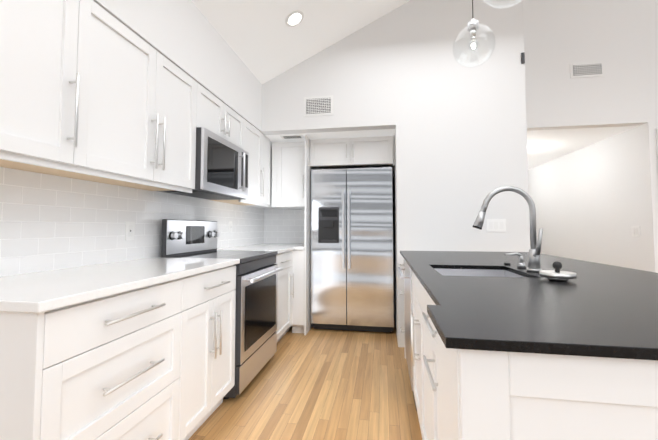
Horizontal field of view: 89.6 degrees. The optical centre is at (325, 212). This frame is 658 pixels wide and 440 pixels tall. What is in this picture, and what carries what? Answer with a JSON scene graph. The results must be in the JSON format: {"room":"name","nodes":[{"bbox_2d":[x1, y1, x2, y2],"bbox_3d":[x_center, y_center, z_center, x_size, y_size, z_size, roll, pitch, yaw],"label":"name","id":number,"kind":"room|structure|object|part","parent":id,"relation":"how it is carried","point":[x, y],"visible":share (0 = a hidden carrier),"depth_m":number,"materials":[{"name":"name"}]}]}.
{"room":"kitchen","nodes":[
{"label":"kitchen","id":0,"kind":"room"},
{"bbox_2d":[93,0,261,131],"bbox_3d":[-1.161,-1.469,1.572,0.331,1.086,3.950,0,-3,10],"label":"wall","id":1,"kind":"structure","parent":0,"point":[185,36],"depth_m":2.23,"materials":[{"name":"white paint"}]},
{"bbox_2d":[0,0,95,171],"bbox_3d":[-1.213,-0.567,1.231,0.322,0.740,0.446,0,-3,10],"label":"upper cabinet","id":2,"kind":"object","parent":1,"relation":"attached to","point":[91,90],"depth_m":1.26,"materials":[{"name":"white paint"}]},
{"bbox_2d":[36,3,167,187],"bbox_3d":[-1.145,-0.548,1.629,0.322,0.740,0.596,0,-3,10],"label":"upper cabinet","id":3,"kind":"object","parent":1,"relation":"attached to","point":[129,127],"depth_m":1.65,"materials":[{"name":"white paint"}]},
{"bbox_2d":[137,60,199,191],"bbox_3d":[-1.075,-0.529,2.038,0.322,0.740,0.469,0,-3,10],"label":"upper cabinet","id":4,"kind":"object","parent":1,"relation":"attached to","point":[183,91],"depth_m":2.09,"materials":[{"name":"white paint"}]},
{"bbox_2d":[200,85,243,149],"bbox_3d":[-0.971,-0.715,2.656,0.322,0.310,0.766,0,-3,10],"label":"upper cabinet","id":5,"kind":"object","parent":1,"relation":"attached to","point":[215,116],"depth_m":2.58,"materials":[{"name":"white paint"}]},
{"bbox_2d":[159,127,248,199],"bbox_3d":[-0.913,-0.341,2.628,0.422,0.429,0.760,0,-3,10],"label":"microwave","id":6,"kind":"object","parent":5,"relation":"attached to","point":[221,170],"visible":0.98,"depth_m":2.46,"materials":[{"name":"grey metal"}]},
{"bbox_2d":[212,119,263,203],"bbox_3d":[-0.867,-0.471,3.253,0.322,0.740,0.467,0,-3,10],"label":"upper cabinet","id":7,"kind":"object","parent":1,"relation":"attached to","point":[253,138],"depth_m":3.29,"materials":[{"name":"white paint"}]},
{"bbox_2d":[237,135,271,207],"bbox_3d":[-0.810,-0.456,3.582,0.322,0.740,0.318,0,-3,10],"label":"upper cabinet","id":8,"kind":"object","parent":1,"relation":"attached to","point":[267,143],"depth_m":3.64,"materials":[{"name":"white paint"}]},
{"bbox_2d":[191,0,409,83],"bbox_3d":[3.046,-3.183,3.293,8.310,4.109,8.600,0,-3,10],"label":"ceiling","id":9,"kind":"structure","parent":0,"point":[263,40],"depth_m":2.91,"materials":[{"name":"white paint"}]},
{"bbox_2d":[285,10,303,26],"bbox_3d":[-0.261,-1.614,2.770,0.155,0.078,0.170,0,-3,10],"label":"recessed light","id":10,"kind":"object","parent":9,"relation":"in","point":[294,18],"visible":1,"depth_m":2.76,"materials":[{"name":"white paint"}]},
{"bbox_2d":[453,0,494,67],"bbox_3d":[0.936,-1.596,2.127,0.248,1.338,0.248,0,-3,10],"label":"pendant light","id":11,"kind":"object","parent":9,"relation":"hanging from","point":[473,26],"visible":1,"depth_m":2.09,"materials":[{"name":"clear glass"}]},
{"bbox_2d":[484,0,521,8],"bbox_3d":[0.837,-1.623,1.546,0.248,1.338,0.248,0,-3,10],"label":"pendant light","id":12,"kind":"object","parent":9,"relation":"hanging from","point":[502,5],"visible":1,"depth_m":1.59,"materials":[{"name":"clear glass"}]},
{"bbox_2d":[188,319,421,439],"bbox_3d":[2.320,1.217,1.482,9.200,0.060,12.000,0,-3,10],"label":"floor","id":13,"kind":"structure","parent":0,"point":[321,384],"depth_m":2.19,"materials":[{"name":"brown wood"}]},
{"bbox_2d":[0,275,191,439],"bbox_3d":[-1.035,0.736,1.299,0.615,0.884,0.721,0,-3,10],"label":"base cabinet","id":14,"kind":"object","parent":13,"relation":"on","point":[154,362],"depth_m":1.13,"materials":[{"name":"white paint"}]},
{"bbox_2d":[0,243,303,312],"bbox_3d":[-0.750,0.340,2.630,0.739,0.030,3.441,0,-3,10],"label":"countertop","id":15,"kind":"structure","parent":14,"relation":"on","point":[40,291],"depth_m":1.31,"materials":[{"name":"white stone"}]},
{"bbox_2d":[192,265,235,434],"bbox_3d":[-0.933,0.764,1.892,0.615,0.884,0.587,0,-3,10],"label":"base cabinet","id":16,"kind":"object","parent":13,"relation":"on","point":[213,291],"depth_m":1.83,"materials":[{"name":"white paint"}]},
{"bbox_2d":[161,219,282,398],"bbox_3d":[-0.770,0.650,2.557,0.711,1.175,0.762,0,-3,10],"label":"range","id":17,"kind":"object","parent":13,"relation":"on","point":[256,289],"visible":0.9,"depth_m":2.41,"materials":[{"name":"grey metal"}]},
{"bbox_2d":[274,250,295,341],"bbox_3d":[-0.703,0.827,3.234,0.615,0.884,0.607,0,-3,10],"label":"base cabinet","id":18,"kind":"object","parent":13,"relation":"on","point":[286,306],"depth_m":3.29,"materials":[{"name":"white paint"}]},
{"bbox_2d":[296,250,303,329],"bbox_3d":[-0.594,0.858,3.871,0.615,0.884,0.905,0,-3,10],"label":"base cabinet","id":19,"kind":"object","parent":13,"relation":"on","point":[299,253],"depth_m":3.47,"materials":[{"name":"white paint"}]},
{"bbox_2d":[310,166,393,332],"bbox_3d":[0.316,0.405,3.834,0.886,1.760,0.662,0,-3,10],"label":"fridge","id":20,"kind":"object","parent":13,"relation":"on","point":[351,249],"visible":1,"depth_m":3.55,"materials":[{"name":"grey metal"}]},
{"bbox_2d":[398,333,404,346],"bbox_3d":[1.259,1.194,3.012,1.175,0.130,0.019,0,-3,10],"label":"baseboard","id":21,"kind":"structure","parent":13,"relation":"on","point":[401,342],"depth_m":3.09,"materials":[{"name":"white paint"}]},
{"bbox_2d":[397,251,657,439],"bbox_3d":[0.957,0.737,1.651,1.097,0.915,2.353,0,-3,10],"label":"kitchen island","id":22,"kind":"object","parent":13,"relation":"on","point":[463,394],"depth_m":0.65,"materials":[{"name":"paint"},{"name":"black granite"},{"name":"stainless steel"}]},
{"bbox_2d":[473,186,542,271],"bbox_3d":[0.843,0.074,1.540,0.296,0.396,0.093,0,-3,10],"label":"faucet","id":23,"kind":"object","parent":22,"relation":"on","point":[534,255],"visible":0.98,"depth_m":1.53,"materials":[{"name":"silver metal"}]},
{"bbox_2d":[505,252,525,267],"bbox_3d":[0.950,0.240,1.662,0.096,0.077,0.040,0,-3,10],"label":"soap dispenser","id":24,"kind":"object","parent":22,"relation":"on","point":[521,264],"visible":1,"depth_m":1.65,"materials":[{"name":"silver metal"}]},
{"bbox_3d":[0.958,0.400,1.667,1.095,0.240,2.353,0,-3,10],"label":"kitchen island top","id":25,"kind":"part","parent":22,"relation":"part of","materials":[{"name":"black stone"}]},
{"bbox_2d":[539,261,576,280],"bbox_3d":[0.885,0.224,1.268,0.116,0.071,0.116,0,-3,10],"label":"strainer","id":26,"kind":"object","parent":22,"relation":"on","point":[556,274],"visible":1,"depth_m":1.25,"materials":[{"name":"silver metal"}]},
{"bbox_2d":[265,129,394,142],"bbox_3d":[-0.064,-0.873,3.905,1.697,0.116,0.830,0,-3,10],"label":"ceiling","id":27,"kind":"structure","parent":0,"point":[336,135],"depth_m":3.59,"materials":[{"name":"white paint"}]},
{"bbox_2d":[280,134,304,138],"bbox_3d":[-0.367,-0.822,3.634,0.250,0.010,0.140,0,-3,10],"label":"ceiling vent","id":28,"kind":"object","parent":27,"relation":"in","point":[300,136],"visible":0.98,"depth_m":3.61,"materials":[{"name":"white metal"}]},
{"bbox_2d":[392,175,394,318],"bbox_3d":[0.006,-0.279,4.347,1.917,3.200,0.120,0,-3,10],"label":"wall","id":29,"kind":"structure","parent":0,"point":[393,245],"depth_m":4.11,"materials":[{"name":"white paint"}]},
{"bbox_2d":[271,139,310,210],"bbox_3d":[-0.354,-0.410,4.023,0.419,0.730,0.628,0,-3,10],"label":"upper cabinet","id":30,"kind":"object","parent":29,"relation":"attached to","point":[294,164],"depth_m":3.72,"materials":[{"name":"white paint"}]},
{"bbox_2d":[307,136,394,174],"bbox_3d":[0.329,-0.650,3.918,0.922,0.300,0.630,0,-3,10],"label":"upper cabinet","id":31,"kind":"object","parent":29,"relation":"attached to","point":[361,152],"depth_m":3.61,"materials":[{"name":"white paint"}]},
{"bbox_2d":[261,0,529,341],"bbox_3d":[0.507,-1.306,3.812,2.860,5.200,1.101,0,-3,10],"label":"wall","id":32,"kind":"structure","parent":0,"point":[460,145],"depth_m":3.15,"materials":[{"name":"white paint"}]},
{"bbox_2d":[264,208,304,242],"bbox_3d":[-0.462,0.179,4.341,0.732,0.495,0.006,0,-3,10],"label":"backsplash","id":33,"kind":"structure","parent":32,"relation":"attached to","point":[283,226],"depth_m":4.35,"materials":[{"name":"tile"}]},
{"bbox_2d":[486,219,505,231],"bbox_3d":[1.548,0.121,3.013,0.164,0.116,0.008,0,-3,10],"label":"light switch","id":34,"kind":"object","parent":32,"relation":"attached to","point":[495,225],"visible":1,"depth_m":3.01,"materials":[{"name":"white plastic"}]},
{"bbox_2d":[521,52,524,63],"bbox_3d":[1.807,-1.412,3.039,0.026,0.100,0.012,0,-3,10],"label":"thermostat","id":35,"kind":"object","parent":32,"relation":"attached to","point":[523,58],"visible":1,"depth_m":3.03,"materials":[{"name":"plastic"}]},
{"bbox_2d":[527,126,637,169],"bbox_3d":[2.909,-0.881,5.264,1.380,0.110,3.350,0,-3,10],"label":"ceiling","id":36,"kind":"structure","parent":0,"point":[544,146],"depth_m":4.08,"materials":[{"name":"white paint"}]},
{"bbox_2d":[523,0,657,272],"bbox_3d":[4.846,-1.754,4.913,5.330,6.200,3.470,0,-3,10],"label":"wall","id":37,"kind":"structure","parent":0,"point":[595,202],"depth_m":3.55,"materials":[{"name":"white paint"}]},
{"bbox_2d":[570,61,604,77],"bbox_3d":[2.753,-1.501,3.491,0.320,0.160,0.010,0,-3,10],"label":"air vent","id":38,"kind":"object","parent":37,"relation":"in","point":[587,69],"visible":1,"depth_m":3.49,"materials":[{"name":"white metal"}]},
{"bbox_2d":[631,226,639,236],"bbox_3d":[3.321,0.204,3.553,0.008,0.116,0.116,0,-3,10],"label":"light switch","id":39,"kind":"object","parent":37,"relation":"attached to","point":[635,231],"visible":1,"depth_m":3.55,"materials":[{"name":"white plastic"}]},
{"bbox_2d":[656,128,657,164],"bbox_3d":[3.798,0.207,3.189,0.930,2.120,0.094,0,-3,10],"label":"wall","id":40,"kind":"structure","parent":37,"relation":"attached to","point":[657,143],"depth_m":3.34,"materials":[{"name":"white paint"}]},
{"bbox_3d":[-1.293,-0.386,2.086,0.120,3.200,5.020,0,-3,10],"label":"wall","id":41,"kind":"structure","parent":0,"visible":0},
{"bbox_2d":[0,167,263,276],"bbox_3d":[-1.118,0.101,2.708,0.006,0.495,3.450,0,-3,10],"label":"backsplash","id":42,"kind":"structure","parent":41,"relation":"attached to","point":[50,222],"depth_m":1.77,"materials":[{"name":"tile"}]},
{"bbox_2d":[125,221,134,239],"bbox_3d":[-1.220,0.117,2.065,0.008,0.116,0.072,0,-3,10],"label":"outlet","id":43,"kind":"object","parent":42,"relation":"attached to","point":[129,230],"visible":1,"depth_m":2.06,"materials":[{"name":"white plastic"}]}
]}

